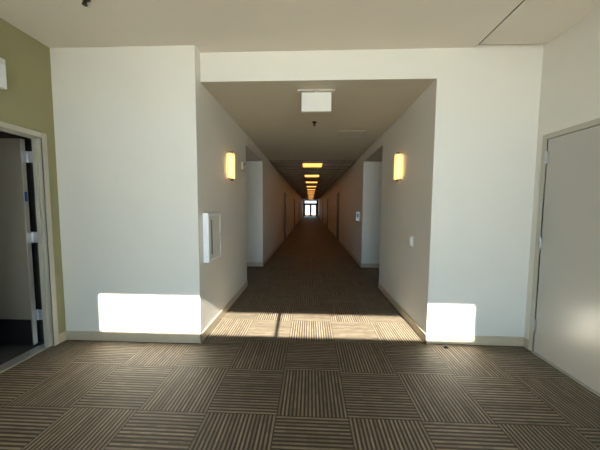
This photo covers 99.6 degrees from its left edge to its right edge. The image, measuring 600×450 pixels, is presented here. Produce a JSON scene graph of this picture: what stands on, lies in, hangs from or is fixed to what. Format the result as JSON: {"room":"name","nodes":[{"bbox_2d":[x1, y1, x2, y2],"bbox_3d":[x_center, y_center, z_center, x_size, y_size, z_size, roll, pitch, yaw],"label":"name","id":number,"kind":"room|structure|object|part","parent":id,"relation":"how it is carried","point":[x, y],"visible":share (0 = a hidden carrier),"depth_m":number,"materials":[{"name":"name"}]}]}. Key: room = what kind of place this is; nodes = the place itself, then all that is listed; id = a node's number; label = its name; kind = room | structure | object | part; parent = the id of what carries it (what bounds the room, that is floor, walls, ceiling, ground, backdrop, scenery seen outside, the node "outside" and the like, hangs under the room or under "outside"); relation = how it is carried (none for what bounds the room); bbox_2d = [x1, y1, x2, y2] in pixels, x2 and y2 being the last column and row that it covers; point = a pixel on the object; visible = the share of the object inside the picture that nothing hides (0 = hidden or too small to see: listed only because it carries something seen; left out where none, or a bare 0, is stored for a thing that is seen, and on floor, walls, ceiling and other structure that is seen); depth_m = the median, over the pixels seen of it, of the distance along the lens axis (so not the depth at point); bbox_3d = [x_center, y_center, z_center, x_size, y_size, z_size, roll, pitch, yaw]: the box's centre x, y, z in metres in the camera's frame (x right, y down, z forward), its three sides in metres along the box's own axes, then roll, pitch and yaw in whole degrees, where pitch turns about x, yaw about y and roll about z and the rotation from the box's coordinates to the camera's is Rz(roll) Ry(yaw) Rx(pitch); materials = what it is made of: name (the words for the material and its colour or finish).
{"room":"building corridor","nodes":[
{"label":"building corridor","id":0,"kind":"room"},
{"bbox_2d":[0,131,43,339],"bbox_3d":[-3.993,-0.272,0.791,2.552,3.300,3.889,1,4,2],"label":"wall","id":1,"kind":"structure","parent":0,"point":[28,145],"depth_m":2.69,"materials":[{"name":"grey paint"}]},
{"bbox_2d":[0,18,65,333],"bbox_3d":[-2.675,-0.262,0.763,0.085,3.300,3.939,1,4,2],"label":"wall","id":2,"kind":"structure","parent":0,"point":[27,101],"depth_m":2.44,"materials":[{"name":"green paint"}]},
{"bbox_2d":[0,58,6,89],"bbox_3d":[-2.550,-1.273,1.961,0.050,0.247,0.433,1,4,2],"label":"emergency light","id":3,"kind":"object","parent":2,"relation":"attached to","point":[3,81],"visible":1,"depth_m":2.15,"materials":[{"name":"white plastic"}]},
{"bbox_2d":[0,121,58,372],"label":"door","id":4,"kind":"structure","parent":2,"relation":"in","point":[19,314],"depth_m":2.58,"materials":[{"name":"paint"}]},
{"bbox_3d":[-3.217,1.111,2.649,0.874,0.271,0.004,1,4,2],"label":"kick plate","id":5,"kind":"part","parent":4,"relation":"part of","materials":[{"name":"black metal"}]},
{"bbox_2d":[50,45,246,333],"bbox_3d":[-3.031,-0.463,3.693,4.037,3.300,2.001,1,4,2],"label":"wall","id":6,"kind":"structure","parent":0,"point":[142,146],"depth_m":2.66,"materials":[{"name":"white paint"}]},
{"bbox_2d":[59,281,247,343],"bbox_3d":[-1.847,1.275,1.812,1.512,0.100,5.890,1,4,2],"label":"baseboard","id":7,"kind":"structure","parent":6,"relation":"attached to","point":[70,335],"depth_m":2.75,"materials":[{"name":"beige plastic"}]},
{"bbox_2d":[203,213,220,262],"bbox_3d":[-1.010,0.131,2.954,0.072,0.544,0.390,1,4,2],"label":"fire extinguisher cabinet","id":8,"kind":"object","parent":6,"relation":"attached to","point":[211,221],"visible":1,"depth_m":2.85,"materials":[{"name":"white metal"}]},
{"bbox_3d":[-0.992,0.131,2.953,0.008,0.484,0.330,1,4,2],"label":"door","id":9,"kind":"part","parent":8,"relation":"part of","materials":[{"name":"white plastic"}]},
{"bbox_2d":[227,151,234,180],"bbox_3d":[-0.964,-0.826,3.565,0.098,0.402,0.132,1,4,2],"label":"wall sconce","id":10,"kind":"object","parent":6,"relation":"attached to","point":[230,156],"visible":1,"depth_m":3.51,"materials":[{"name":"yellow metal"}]},
{"bbox_2d":[241,162,245,170],"bbox_3d":[-0.955,-0.993,4.305,0.055,0.130,0.140,1,4,2],"label":"fire alarm strobe","id":11,"kind":"object","parent":6,"relation":"attached to","point":[243,167],"visible":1,"depth_m":4.26,"materials":[{"name":"beige plastic"}]},
{"bbox_2d":[246,135,262,160],"bbox_3d":[-2.934,-1.651,5.405,4.000,0.294,1.680,1,4,2],"label":"ceiling","id":12,"kind":"structure","parent":0,"point":[253,153],"depth_m":5.36,"materials":[{"name":"paint"}]},
{"bbox_2d":[0,0,522,52],"bbox_3d":[-0.526,-1.710,0.714,4.388,0.100,4.212,1,4,2],"label":"ceiling","id":13,"kind":"structure","parent":0,"point":[208,25],"depth_m":2.21,"materials":[{"name":"paint"}]},
{"bbox_2d":[82,0,90,6],"bbox_3d":[-1.658,-1.724,1.952,0.076,0.056,0.076,1,4,2],"label":"sprinkler head","id":14,"kind":"object","parent":13,"relation":"attached to","point":[84,2],"visible":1,"depth_m":1.95},
{"bbox_2d":[479,0,524,43],"bbox_3d":[1.669,-1.655,0.506,0.015,0.036,3.967,1,4,2],"label":"trim","id":15,"kind":"structure","parent":13,"relation":"attached to","point":[523,0],"depth_m":2.21,"materials":[{"name":"black metal"}]},
{"bbox_2d":[479,0,599,44],"bbox_3d":[1.997,-1.655,0.492,0.642,0.050,3.967,1,4,2],"label":"ceiling panel","id":16,"kind":"object","parent":13,"relation":"attached to","point":[532,21],"visible":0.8,"depth_m":2.16,"materials":[{"name":"paint"}]},
{"bbox_2d":[246,153,302,261],"bbox_3d":[-2.175,-1.850,24.224,4.000,3.300,36.030,1,4,2],"label":"wall","id":17,"kind":"structure","parent":0,"point":[266,187],"depth_m":6.72,"materials":[{"name":"white paint"}]},
{"bbox_2d":[247,217,302,265],"bbox_3d":[-2.185,-0.243,24.177,4.012,0.100,35.742,1,4,2],"label":"baseboard","id":18,"kind":"structure","parent":17,"relation":"attached to","point":[281,242],"depth_m":6.76,"materials":[{"name":"beige plastic"}]},
{"bbox_2d":[284,192,285,237],"bbox_3d":[-0.758,-0.417,11.714,0.162,2.150,1.050,1,4,2],"label":"door","id":19,"kind":"structure","parent":17,"relation":"in","point":[284,192],"depth_m":12.19,"materials":[{"name":"brown wood"}]},
{"bbox_2d":[0,217,599,449],"bbox_3d":[0.857,0.126,20.487,10.467,0.100,43.500,1,4,2],"label":"floor","id":20,"kind":"structure","parent":0,"point":[312,354],"depth_m":2.08,"materials":[{"name":"carpet"}]},
{"bbox_2d":[303,200,317,216],"bbox_3d":[1.759,-2.753,41.833,2.430,2.767,0.120,1,4,2],"label":"door","id":21,"kind":"structure","parent":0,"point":[304,203],"depth_m":41.78,"materials":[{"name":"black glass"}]},
{"bbox_2d":[269,160,356,199],"bbox_3d":[1.064,-3.015,24.499,2.630,0.108,35.062,1,4,2],"label":"ceiling","id":22,"kind":"structure","parent":0,"point":[293,171],"depth_m":9.77,"materials":[{"name":"tile"}]},
{"bbox_2d":[304,175,319,176],"bbox_3d":[0.487,-2.018,10.427,0.630,0.013,0.760,1,4,2],"label":"ceiling light","id":23,"kind":"object","parent":22,"relation":"attached to","point":[304,175],"visible":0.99,"depth_m":10.29,"materials":[{"name":"beige plastic"}]},
{"bbox_2d":[302,163,322,166],"bbox_3d":[0.381,-1.842,7.815,0.630,0.013,0.760,1,4,2],"label":"ceiling light","id":24,"kind":"object","parent":22,"relation":"attached to","point":[303,164],"visible":0.87,"depth_m":7.68,"materials":[{"name":"yellow plastic"}]},
{"bbox_2d":[201,78,436,159],"bbox_3d":[0.261,-1.689,4.822,2.630,0.100,4.437,1,4,2],"label":"ceiling","id":25,"kind":"structure","parent":0,"point":[269,113],"depth_m":3.50,"materials":[{"name":"beige paint"}]},
{"bbox_2d":[297,89,334,112],"bbox_3d":[0.181,-1.391,2.858,0.417,0.233,0.070,1,4,2],"label":"exit sign","id":26,"kind":"object","parent":25,"relation":"hanging from","point":[312,101],"visible":1,"depth_m":2.83,"materials":[{"name":"paint"}]},
{"bbox_2d":[336,130,366,137],"bbox_3d":[0.896,-1.608,4.494,0.480,0.011,0.390,1,4,2],"label":"access hatch","id":27,"kind":"object","parent":25,"relation":"attached to","point":[340,134],"visible":1,"depth_m":4.51,"materials":[{"name":"beige paint"}]},
{"bbox_3d":[0.896,-1.611,4.494,0.432,0.004,0.342,1,4,2],"label":"panel","id":28,"kind":"part","parent":27,"relation":"part of","materials":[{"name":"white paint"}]},
{"bbox_2d":[318,154,381,263],"bbox_3d":[4.251,-1.795,23.995,4.000,3.300,35.970,1,4,2],"label":"wall","id":29,"kind":"structure","parent":0,"point":[359,187],"depth_m":6.65,"materials":[{"name":"white paint"}]},
{"bbox_2d":[336,192,339,240],"bbox_3d":[1.808,-0.394,11.611,0.162,2.150,1.050,1,4,2],"label":"door","id":30,"kind":"structure","parent":29,"relation":"in","point":[338,194],"depth_m":12.06,"materials":[{"name":"brown wood"}]},
{"bbox_2d":[319,218,378,267],"bbox_3d":[4.229,-0.189,23.948,4.012,0.100,35.682,1,4,2],"label":"baseboard","id":31,"kind":"structure","parent":29,"relation":"attached to","point":[367,265],"depth_m":6.55,"materials":[{"name":"beige plastic"}]},
{"bbox_2d":[355,211,359,221],"bbox_3d":[1.483,-0.215,6.539,0.100,0.275,0.132,1,4,2],"label":"soap dispenser","id":32,"kind":"object","parent":29,"relation":"attached to","point":[357,213],"visible":1,"depth_m":6.48,"materials":[{"name":"white plastic"}]},
{"bbox_2d":[200,44,543,336],"bbox_3d":[2.217,-0.422,3.563,6.463,3.300,1.918,1,4,2],"label":"wall","id":33,"kind":"structure","parent":0,"point":[464,194],"depth_m":2.63,"materials":[{"name":"white paint"}]},
{"bbox_2d":[394,152,402,181],"bbox_3d":[1.369,-0.810,3.551,0.098,0.402,0.132,1,4,2],"label":"wall sconce","id":34,"kind":"object","parent":33,"relation":"attached to","point":[398,156],"visible":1,"depth_m":3.50,"materials":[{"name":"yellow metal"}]},
{"bbox_2d":[408,236,412,246],"bbox_3d":[1.378,0.201,3.167,0.031,0.130,0.090,1,4,2],"label":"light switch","id":35,"kind":"object","parent":33,"relation":"attached to","point":[410,243],"visible":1,"depth_m":3.14,"materials":[{"name":"white plastic"}]},
{"bbox_2d":[378,282,528,348],"bbox_3d":[1.828,1.306,1.684,1.031,0.100,5.930,1,4,2],"label":"baseboard","id":36,"kind":"structure","parent":33,"relation":"attached to","point":[427,338],"depth_m":2.72,"materials":[{"name":"beige plastic"}]},
{"bbox_2d":[364,134,382,161],"bbox_3d":[3.493,-1.598,5.196,4.000,0.294,1.700,1,4,2],"label":"wall","id":37,"kind":"structure","parent":0,"point":[374,153],"depth_m":5.28,"materials":[{"name":"paint"}]},
{"bbox_2d":[524,7,599,339],"bbox_3d":[2.390,-0.222,0.621,0.150,3.300,4.062,1,4,2],"label":"wall","id":38,"kind":"structure","parent":0,"point":[570,81],"depth_m":2.28,"materials":[{"name":"white paint"}]},
{"bbox_2d":[528,118,599,396],"bbox_3d":[2.397,0.248,2.050,0.182,2.190,1.030,1,4,2],"label":"door","id":39,"kind":"structure","parent":38,"relation":"in","point":[564,331],"depth_m":2.23,"materials":[{"name":"paint"}]},
{"label":"outside","id":40,"kind":"structure","parent":0,"visible":0},
{"bbox_2d":[305,212,315,214],"bbox_3d":[1.008,-0.121,25.028,80.000,0.100,130.000,1,4,2],"label":"ground","id":41,"kind":"structure","parent":40,"point":[306,213],"depth_m":68.37,"materials":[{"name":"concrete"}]}
]}

